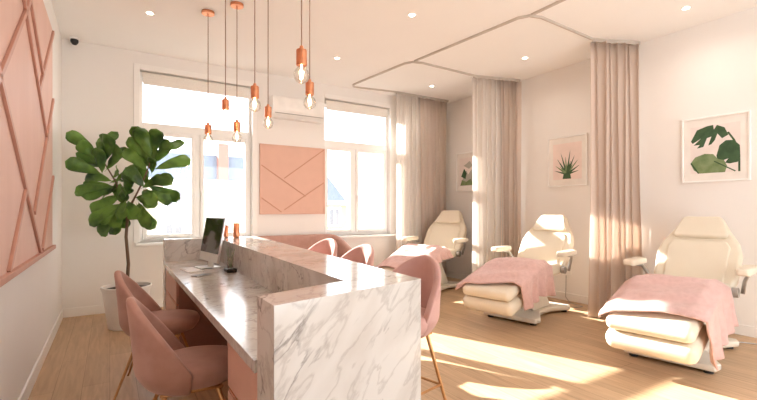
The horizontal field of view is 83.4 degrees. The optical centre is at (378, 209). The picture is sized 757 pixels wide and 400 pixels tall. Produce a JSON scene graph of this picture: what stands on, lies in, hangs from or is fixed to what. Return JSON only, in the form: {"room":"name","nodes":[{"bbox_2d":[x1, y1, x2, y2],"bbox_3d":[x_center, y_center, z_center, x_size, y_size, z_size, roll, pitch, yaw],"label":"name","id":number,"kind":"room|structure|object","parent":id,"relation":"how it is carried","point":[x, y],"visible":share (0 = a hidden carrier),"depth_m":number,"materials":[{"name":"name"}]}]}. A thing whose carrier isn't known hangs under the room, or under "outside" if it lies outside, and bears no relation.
{"room":"salon","nodes":[
{"label":"salon","id":0,"kind":"room"},
{"bbox_2d":[0,0,61,399],"bbox_3d":[-1.874,-0.385,1.814,0.250,3.370,8.270,0,0,-32],"label":"wall","id":1,"kind":"structure","parent":0,"point":[30,302],"depth_m":3.36,"materials":[{"name":"paint"}]},
{"bbox_2d":[0,0,55,286],"bbox_3d":[-1.929,-0.685,2.182,0.050,2.110,4.550,0,0,-32],"label":"wall panel","id":2,"kind":"object","parent":1,"relation":"attached to","point":[27,34],"visible":1,"depth_m":2.76,"materials":[{"name":"pink wood"}]},
{"bbox_2d":[18,309,62,399],"bbox_3d":[-1.678,1.245,1.752,0.016,0.110,7.954,0,0,-32],"label":"baseboard","id":3,"kind":"structure","parent":1,"relation":"attached to","point":[25,393],"depth_m":3.43,"materials":[{"name":"white wood"}]},
{"bbox_2d":[100,282,151,330],"bbox_3d":[-2.804,1.069,4.734,0.496,0.462,0.496,0,0,0],"label":"pot","id":4,"kind":"object","parent":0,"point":[108,291],"depth_m":4.55,"materials":[{"name":"white ceramic"}]},
{"bbox_2d":[62,38,396,308],"bbox_3d":[-1.341,-0.385,6.866,6.050,3.370,0.300,0,0,-32],"label":"wall","id":5,"kind":"structure","parent":0,"point":[98,80],"depth_m":5.46,"materials":[{"name":"paint"}]},
{"bbox_2d":[63,299,162,317],"bbox_3d":[-1.257,1.245,6.732,6.050,0.110,0.016,0,0,-32],"label":"baseboard","id":6,"kind":"structure","parent":5,"relation":"attached to","point":[97,309],"depth_m":5.24,"materials":[{"name":"white wood"}]},
{"bbox_2d":[134,63,256,245],"bbox_3d":[-2.514,-0.723,5.970,1.610,2.375,0.280,0,0,-32],"label":"window","id":7,"kind":"structure","parent":5,"relation":"in","point":[196,134],"depth_m":6.01,"materials":[{"name":"white paint"}]},
{"bbox_2d":[142,72,249,98],"bbox_3d":[-2.526,-1.741,5.988,1.410,0.172,0.072,0,0,-32],"label":"roller blind","id":8,"kind":"object","parent":7,"relation":"attached to","point":[152,79],"visible":1,"depth_m":5.92,"materials":[{"name":"fabric"}]},
{"bbox_2d":[259,143,324,213],"bbox_3d":[-1.333,-0.468,6.675,1.070,1.065,0.032,0,0,-32],"label":"wall panel","id":9,"kind":"object","parent":5,"relation":"attached to","point":[291,178],"visible":1,"depth_m":6.65,"materials":[{"name":"pink wood"}]},
{"bbox_2d":[269,95,324,123],"bbox_3d":[-1.261,-1.556,6.617,0.840,0.328,0.205,0,0,-32],"label":"air conditioner","id":10,"kind":"object","parent":5,"relation":"attached to","point":[283,108],"visible":0.93,"depth_m":6.52,"materials":[{"name":"plastic"}]},
{"bbox_2d":[325,94,395,237],"bbox_3d":[-0.321,-0.723,7.357,1.360,2.375,0.280,0,0,-32],"label":"window","id":11,"kind":"structure","parent":5,"relation":"in","point":[352,148],"depth_m":7.39,"materials":[{"name":"white paint"}]},
{"bbox_2d":[325,100,387,117],"bbox_3d":[-0.362,-1.741,7.356,1.230,0.172,0.072,0,0,-32],"label":"roller blind","id":12,"kind":"object","parent":11,"relation":"attached to","point":[330,105],"visible":0.97,"depth_m":7.31,"materials":[{"name":"fabric"}]},
{"bbox_2d":[28,277,756,399],"bbox_3d":[0.788,1.360,3.497,6.550,0.120,8.270,0,0,-32],"label":"floor","id":13,"kind":"structure","parent":0,"point":[568,355],"depth_m":3.58,"materials":[{"name":"brown wood"}]},
{"bbox_2d":[65,126,190,330],"bbox_3d":[-2.793,0.189,4.734,1.243,2.222,0.496,0,0,0],"label":"fiddle leaf fig","id":14,"kind":"object","parent":13,"relation":"on","point":[142,151],"visible":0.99,"depth_m":4.69,"materials":[{"name":"plant"}]},
{"bbox_2d":[113,270,199,399],"bbox_3d":[-1.651,0.871,3.189,0.573,0.863,0.503,0,0,-20],"label":"desk chair","id":15,"kind":"object","parent":13,"relation":"on","point":[178,321],"visible":0.48,"depth_m":3.11,"materials":[{"name":"pink fabric"}]},
{"bbox_2d":[126,297,227,399],"bbox_3d":[-1.020,0.871,2.276,0.573,0.863,0.503,0,0,-28],"label":"desk chair","id":16,"kind":"object","parent":13,"relation":"on","point":[162,365],"visible":1,"depth_m":2.08,"materials":[{"name":"pink fabric"}]},
{"bbox_2d":[163,236,420,399],"bbox_3d":[-0.890,0.800,3.134,0.995,1.000,3.650,0,0,-32],"label":"reception desk","id":17,"kind":"object","parent":13,"relation":"on","point":[295,323],"visible":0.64,"depth_m":1.73,"materials":[{"name":"stone"}]},
{"bbox_2d":[180,267,203,272],"bbox_3d":[-1.620,0.518,3.685,0.120,0.012,0.300,0,0,-40],"label":"keyboard","id":18,"kind":"object","parent":17,"relation":"on","point":[187,269],"visible":1,"depth_m":3.66,"materials":[{"name":"white paint"}]},
{"bbox_2d":[191,273,211,276],"bbox_3d":[-1.410,0.520,3.391,0.072,0.008,0.148,0,0,28],"label":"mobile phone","id":19,"kind":"object","parent":17,"relation":"on","point":[204,274],"visible":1,"depth_m":3.37,"materials":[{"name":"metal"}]},
{"bbox_2d":[194,217,226,268],"bbox_3d":[-1.563,0.297,3.886,0.180,0.454,0.480,0,0,-40],"label":"computer monitor","id":20,"kind":"object","parent":17,"relation":"on","point":[214,229],"visible":1,"depth_m":3.87,"materials":[{"name":"metal"}]},
{"bbox_2d":[224,226,227,237],"bbox_3d":[-1.661,0.235,4.629,0.044,0.130,0.044,0,0,-32],"label":"vase","id":21,"kind":"object","parent":17,"relation":"on","point":[226,227],"visible":0.74,"depth_m":4.61,"materials":[{"name":"orange metal"}]},
{"bbox_2d":[224,249,236,272],"bbox_3d":[-1.257,0.419,3.607,0.080,0.210,0.120,0,0,-32],"label":"potted plant","id":22,"kind":"object","parent":17,"relation":"on","point":[230,268],"visible":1,"depth_m":3.59,"materials":[{"name":"black plastic"}]},
{"bbox_2d":[227,256,233,267],"bbox_3d":[-1.257,0.444,3.607,0.056,0.099,0.056,0,0,-32],"label":"jar","id":23,"kind":"object","parent":22,"relation":"on","point":[229,258],"depth_m":3.60,"materials":[{"name":"clear glass"}]},
{"bbox_2d":[224,267,236,272],"bbox_3d":[-1.257,0.509,3.607,0.080,0.030,0.120,0,0,-32],"label":"tray","id":24,"kind":"object","parent":17,"relation":"on","point":[229,269],"depth_m":3.57,"materials":[{"name":"black plastic"}]},
{"bbox_2d":[233,223,238,237],"bbox_3d":[-1.542,0.223,4.609,0.064,0.155,0.064,0,0,-32],"label":"vase","id":25,"kind":"object","parent":17,"relation":"on","point":[235,225],"visible":1,"depth_m":4.58,"materials":[{"name":"orange metal"}]},
{"bbox_2d":[257,234,351,257],"bbox_3d":[-1.090,0.843,6.253,1.520,0.918,0.856,0,0,-32],"label":"sofa","id":26,"kind":"object","parent":13,"relation":"on","point":[306,241],"visible":0.1,"depth_m":6.61,"materials":[{"name":"pink fabric"}]},
{"bbox_2d":[308,238,336,256],"bbox_3d":[-0.666,0.798,4.211,0.471,1.008,0.564,0,0,38],"label":"bar stool","id":27,"kind":"object","parent":13,"relation":"on","point":[328,246],"visible":0.17,"depth_m":4.40,"materials":[{"name":"fabric"}]},
{"bbox_2d":[341,244,373,265],"bbox_3d":[-0.297,0.798,3.477,0.564,1.008,0.471,0,0,-42],"label":"bar stool","id":28,"kind":"object","parent":13,"relation":"on","point":[364,254],"visible":0.16,"depth_m":3.65,"materials":[{"name":"fabric"}]},
{"bbox_2d":[393,255,446,399],"bbox_3d":[0.125,0.798,2.584,0.471,1.008,0.564,0,0,45],"label":"bar stool","id":29,"kind":"object","parent":13,"relation":"on","point":[426,268],"visible":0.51,"depth_m":2.60,"materials":[{"name":"fabric"}]},
{"bbox_2d":[381,210,468,289],"bbox_3d":[0.797,0.653,6.752,1.025,1.295,1.937,0,0,34],"label":"chair","id":30,"kind":"object","parent":13,"relation":"on","point":[449,230],"visible":0.52,"depth_m":7.18,"materials":[{"name":"beige leather"}]},
{"bbox_2d":[376,243,453,268],"bbox_3d":[0.545,0.737,6.337,0.809,0.422,0.992,0,0,34],"label":"towel","id":31,"kind":"object","parent":30,"relation":"on","point":[408,251],"visible":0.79,"depth_m":6.28,"materials":[{"name":"fabric"}]},
{"bbox_2d":[427,225,460,248],"bbox_3d":[1.105,0.462,7.212,0.536,0.411,0.319,0,0,34],"label":"cushion","id":32,"kind":"object","parent":30,"relation":"on","point":[442,235],"depth_m":7.20,"materials":[{"name":"beige leather"}]},
{"bbox_2d":[435,210,460,222],"bbox_3d":[1.235,0.118,7.408,0.479,0.224,0.183,0,0,34],"label":"cushion","id":33,"kind":"object","parent":30,"relation":"on","point":[446,216],"depth_m":7.38,"materials":[{"name":"beige leather"}]},
{"bbox_2d":[463,215,576,325],"bbox_3d":[1.796,0.683,5.229,1.844,1.233,0.976,0,0,-44],"label":"chair","id":34,"kind":"object","parent":13,"relation":"on","point":[551,238],"visible":0.68,"depth_m":5.23,"materials":[{"name":"beige leather"}]},
{"bbox_2d":[455,257,555,309],"bbox_3d":[1.476,0.817,4.890,0.934,0.496,0.771,0,0,-44],"label":"towel","id":35,"kind":"object","parent":34,"relation":"on","point":[535,279],"visible":1,"depth_m":4.75,"materials":[{"name":"pink fabric"}]},
{"bbox_2d":[522,232,565,262],"bbox_3d":[2.173,0.502,5.597,0.304,0.391,0.510,0,0,-44],"label":"cushion","id":36,"kind":"object","parent":34,"relation":"on","point":[545,246],"depth_m":5.59,"materials":[{"name":"beige leather"}]},
{"bbox_2d":[533,215,566,230],"bbox_3d":[2.333,0.174,5.754,0.175,0.214,0.456,0,0,-44],"label":"cushion","id":37,"kind":"object","parent":34,"relation":"on","point":[545,222],"depth_m":5.72,"materials":[{"name":"beige leather"}]},
{"bbox_2d":[565,287,582,307],"bbox_3d":[2.575,1.119,5.810,0.528,0.360,0.378,0,0,-32],"label":"power cord","id":38,"kind":"object","parent":13,"relation":"on","point":[565,287],"visible":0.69,"depth_m":5.88,"materials":[{"name":"grey plastic"}]},
{"bbox_2d":[606,216,756,373],"bbox_3d":[2.710,0.683,3.820,1.844,1.233,0.976,0,0,-41],"label":"chair","id":39,"kind":"object","parent":13,"relation":"on","point":[698,247],"visible":0.75,"depth_m":3.78,"materials":[{"name":"beige leather"}]},
{"bbox_2d":[598,274,738,369],"bbox_3d":[2.394,0.858,3.517,0.936,0.588,0.771,0,0,-41],"label":"blanket","id":40,"kind":"object","parent":39,"relation":"on","point":[710,301],"visible":1,"depth_m":3.39,"materials":[{"name":"pink fabric"}]},
{"bbox_2d":[663,240,730,282],"bbox_3d":[3.106,0.502,4.168,0.304,0.391,0.510,0,0,-41],"label":"cushion","id":41,"kind":"object","parent":39,"relation":"on","point":[705,259],"depth_m":4.15,"materials":[{"name":"beige leather"}]},
{"bbox_2d":[673,216,728,238],"bbox_3d":[3.275,0.174,4.316,0.175,0.214,0.456,0,0,-41],"label":"cushion","id":42,"kind":"object","parent":39,"relation":"on","point":[690,227],"depth_m":4.28,"materials":[{"name":"beige leather"}]},
{"bbox_2d":[51,0,756,103],"bbox_3d":[0.788,-2.145,3.497,6.550,0.150,8.270,0,0,-32],"label":"ceiling","id":43,"kind":"structure","parent":0,"point":[369,38],"depth_m":4.96,"materials":[{"name":"paint"}]},
{"bbox_2d":[69,36,79,44],"bbox_3d":[-3.660,-2.027,5.116,0.100,0.085,0.100,0,0,-32],"label":"security camera","id":44,"kind":"object","parent":43,"relation":"attached to","point":[74,40],"visible":1,"depth_m":5.09,"materials":[{"name":"white paint"}]},
{"bbox_2d":[145,11,154,15],"bbox_3d":[-2.401,-2.067,4.466,0.096,0.006,0.096,0,0,-32],"label":"recessed light","id":45,"kind":"object","parent":43,"relation":"in","point":[146,12],"visible":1,"depth_m":4.47,"materials":[{"name":"white paint"}]},
{"bbox_2d":[201,9,214,144],"bbox_3d":[-1.779,-1.376,4.436,0.128,1.388,0.128,0,0,-32],"label":"pendant lamp","id":46,"kind":"object","parent":43,"relation":"hanging from","point":[206,12],"visible":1,"depth_m":4.44,"materials":[{"name":"orange metal"}]},
{"bbox_2d":[205,122,210,134],"bbox_3d":[-1.779,-0.853,4.436,0.066,0.125,0.066,0,0,-32],"label":"socket","id":47,"kind":"object","parent":46,"relation":"attached to","point":[207,126],"depth_m":4.41,"materials":[{"name":"orange metal"}]},
{"bbox_2d":[220,0,230,121],"bbox_3d":[-1.440,-1.451,3.999,0.128,1.238,0.128,0,0,-32],"label":"pendant lamp","id":48,"kind":"object","parent":43,"relation":"hanging from","point":[225,102],"visible":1,"depth_m":4.00,"materials":[{"name":"orange metal"}]},
{"bbox_2d":[222,97,228,110],"bbox_3d":[-1.440,-1.002,3.999,0.066,0.125,0.066,0,0,-32],"label":"socket","id":49,"kind":"object","parent":48,"relation":"attached to","point":[225,102],"depth_m":3.97,"materials":[{"name":"orange metal"}]},
{"bbox_2d":[230,1,243,142],"bbox_3d":[-1.422,-1.373,4.271,0.128,1.393,0.128,0,0,-32],"label":"pendant lamp","id":50,"kind":"object","parent":43,"relation":"hanging from","point":[237,5],"visible":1,"depth_m":4.25,"materials":[{"name":"orange metal"}]},
{"bbox_2d":[234,119,239,131],"bbox_3d":[-1.422,-0.848,4.271,0.066,0.125,0.066,0,0,-32],"label":"socket","id":51,"kind":"object","parent":50,"relation":"attached to","point":[236,124],"depth_m":4.24,"materials":[{"name":"orange metal"}]},
{"bbox_2d":[249,0,260,111],"bbox_3d":[-1.009,-1.436,3.467,0.128,1.268,0.128,0,0,-32],"label":"pendant lamp","id":52,"kind":"object","parent":43,"relation":"hanging from","point":[254,88],"visible":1,"depth_m":3.46,"materials":[{"name":"orange metal"}]},
{"bbox_2d":[251,83,258,98],"bbox_3d":[-1.009,-0.973,3.467,0.066,0.125,0.066,0,0,-32],"label":"socket","id":53,"kind":"object","parent":52,"relation":"attached to","point":[254,88],"depth_m":3.44,"materials":[{"name":"orange metal"}]},
{"bbox_2d":[263,0,272,128],"bbox_3d":[-1.048,-1.421,4.034,0.128,1.298,0.128,0,0,-32],"label":"pendant lamp","id":54,"kind":"object","parent":43,"relation":"hanging from","point":[268,110],"visible":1,"depth_m":4.03,"materials":[{"name":"orange metal"}]},
{"bbox_2d":[265,104,271,117],"bbox_3d":[-1.048,-0.943,4.034,0.066,0.125,0.066,0,0,-32],"label":"socket","id":55,"kind":"object","parent":54,"relation":"attached to","point":[268,110],"depth_m":4.01,"materials":[{"name":"orange metal"}]},
{"bbox_2d":[294,0,309,83],"bbox_3d":[-0.475,-1.426,2.622,0.128,1.288,0.128,0,0,-32],"label":"pendant lamp","id":56,"kind":"object","parent":43,"relation":"hanging from","point":[301,53],"visible":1,"depth_m":2.61,"materials":[{"name":"orange metal"}]},
{"bbox_2d":[296,45,306,66],"bbox_3d":[-0.475,-0.953,2.622,0.066,0.125,0.066,0,0,-32],"label":"socket","id":57,"kind":"object","parent":56,"relation":"attached to","point":[301,53],"depth_m":2.60,"materials":[{"name":"orange metal"}]},
{"bbox_2d":[303,0,315,108],"bbox_3d":[-0.533,-1.426,3.295,0.128,1.288,0.128,0,0,-32],"label":"pendant lamp","id":58,"kind":"object","parent":43,"relation":"hanging from","point":[309,86],"visible":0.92,"depth_m":3.29,"materials":[{"name":"orange metal"}]},
{"bbox_2d":[305,79,313,95],"bbox_3d":[-0.533,-0.953,3.295,0.066,0.125,0.066,0,0,-32],"label":"socket","id":59,"kind":"object","parent":58,"relation":"attached to","point":[309,86],"depth_m":3.27,"materials":[{"name":"orange metal"}]},
{"bbox_2d":[408,13,415,17],"bbox_3d":[0.355,-2.067,4.511,0.096,0.006,0.096,0,0,-32],"label":"recessed light","id":60,"kind":"object","parent":43,"relation":"in","point":[411,15],"visible":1,"depth_m":4.51,"materials":[{"name":"white paint"}]},
{"bbox_2d":[352,0,639,101],"bbox_3d":[1.818,-2.058,5.426,2.135,0.024,5.230,0,0,-32],"label":"track","id":61,"kind":"object","parent":43,"relation":"attached to","point":[532,15],"visible":1,"depth_m":5.20,"materials":[{"name":"metal"}]},
{"bbox_2d":[396,92,446,273],"bbox_3d":[0.800,-0.381,7.699,1.160,3.331,0.183,0,0,-32],"label":"curtain","id":62,"kind":"object","parent":61,"relation":"hanging from","point":[420,123],"visible":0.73,"depth_m":7.64,"materials":[{"name":"fabric"}]},
{"bbox_2d":[420,97,446,273],"bbox_3d":[0.993,-0.370,7.828,0.682,3.310,0.171,0,0,-32],"label":"drape","id":63,"kind":"object","parent":62,"relation":"hanging from","point":[433,112],"depth_m":7.80,"materials":[{"name":"beige fabric"}]},
{"bbox_2d":[472,76,520,272],"bbox_3d":[1.850,-0.381,6.609,0.852,3.331,0.193,0,0,-17],"label":"curtain","id":64,"kind":"object","parent":61,"relation":"hanging from","point":[496,103],"visible":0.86,"depth_m":6.60,"materials":[{"name":"fabric"}]},
{"bbox_2d":[501,80,520,256],"bbox_3d":[2.066,-0.370,6.690,0.392,3.310,0.162,0,0,-16],"label":"drape","id":65,"kind":"object","parent":64,"relation":"hanging from","point":[510,89],"depth_m":6.68,"materials":[{"name":"beige fabric"}]},
{"bbox_2d":[588,40,642,317],"bbox_3d":[2.868,-0.381,5.155,0.688,3.331,0.182,0,0,-9],"label":"curtain","id":66,"kind":"object","parent":61,"relation":"hanging from","point":[615,203],"visible":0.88,"depth_m":5.15,"materials":[{"name":"fabric"}]},
{"bbox_2d":[680,6,691,10],"bbox_3d":[3.152,-2.067,4.355,0.096,0.006,0.096,0,0,-32],"label":"recessed light","id":67,"kind":"object","parent":43,"relation":"in","point":[685,7],"visible":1,"depth_m":4.36,"materials":[{"name":"white paint"}]},
{"bbox_2d":[446,6,756,326],"bbox_3d":[3.451,-0.385,5.181,0.250,3.370,8.270,0,0,-32],"label":"wall","id":68,"kind":"structure","parent":0,"point":[709,68],"depth_m":5.11,"materials":[{"name":"paint"}]},
{"bbox_2d":[456,151,472,191],"bbox_3d":[1.642,-0.700,7.782,0.028,0.720,0.620,0,0,-32],"label":"framed print","id":69,"kind":"object","parent":68,"relation":"attached to","point":[464,161],"visible":0.62,"depth_m":7.86,"materials":[{"name":"paper"}]},
{"bbox_2d":[548,133,587,186],"bbox_3d":[2.705,-0.700,6.099,0.028,0.720,0.620,0,0,-32],"label":"framed print","id":70,"kind":"object","parent":68,"relation":"attached to","point":[567,155],"visible":1,"depth_m":6.08,"materials":[{"name":"pink paper"}]},
{"bbox_2d":[446,271,756,337],"bbox_3d":[3.423,1.245,4.976,0.016,0.110,7.954,0,0,-32],"label":"baseboard","id":71,"kind":"structure","parent":68,"relation":"attached to","point":[745,330],"depth_m":5.95,"materials":[{"name":"white wood"}]},
{"bbox_2d":[682,110,750,182],"bbox_3d":[3.646,-0.665,4.612,0.028,0.720,0.620,0,0,-32],"label":"framed print","id":72,"kind":"object","parent":68,"relation":"attached to","point":[716,148],"visible":1,"depth_m":4.58,"materials":[{"name":"white paper"}]},
{"label":"outside","id":73,"kind":"structure","parent":0,"visible":0},
{"bbox_3d":[-9.582,8.400,33.871,100.000,0.200,52.500,0,0,-32],"label":"ground","id":74,"kind":"structure","parent":73,"visible":0},
{"bbox_2d":[147,143,243,233],"bbox_3d":[-9.887,2.825,19.570,10.400,10.950,8.350,0,0,-32],"label":"building","id":75,"kind":"structure","parent":74,"relation":"on","point":[223,173],"depth_m":16.98,"materials":[{"name":"paint"}]},
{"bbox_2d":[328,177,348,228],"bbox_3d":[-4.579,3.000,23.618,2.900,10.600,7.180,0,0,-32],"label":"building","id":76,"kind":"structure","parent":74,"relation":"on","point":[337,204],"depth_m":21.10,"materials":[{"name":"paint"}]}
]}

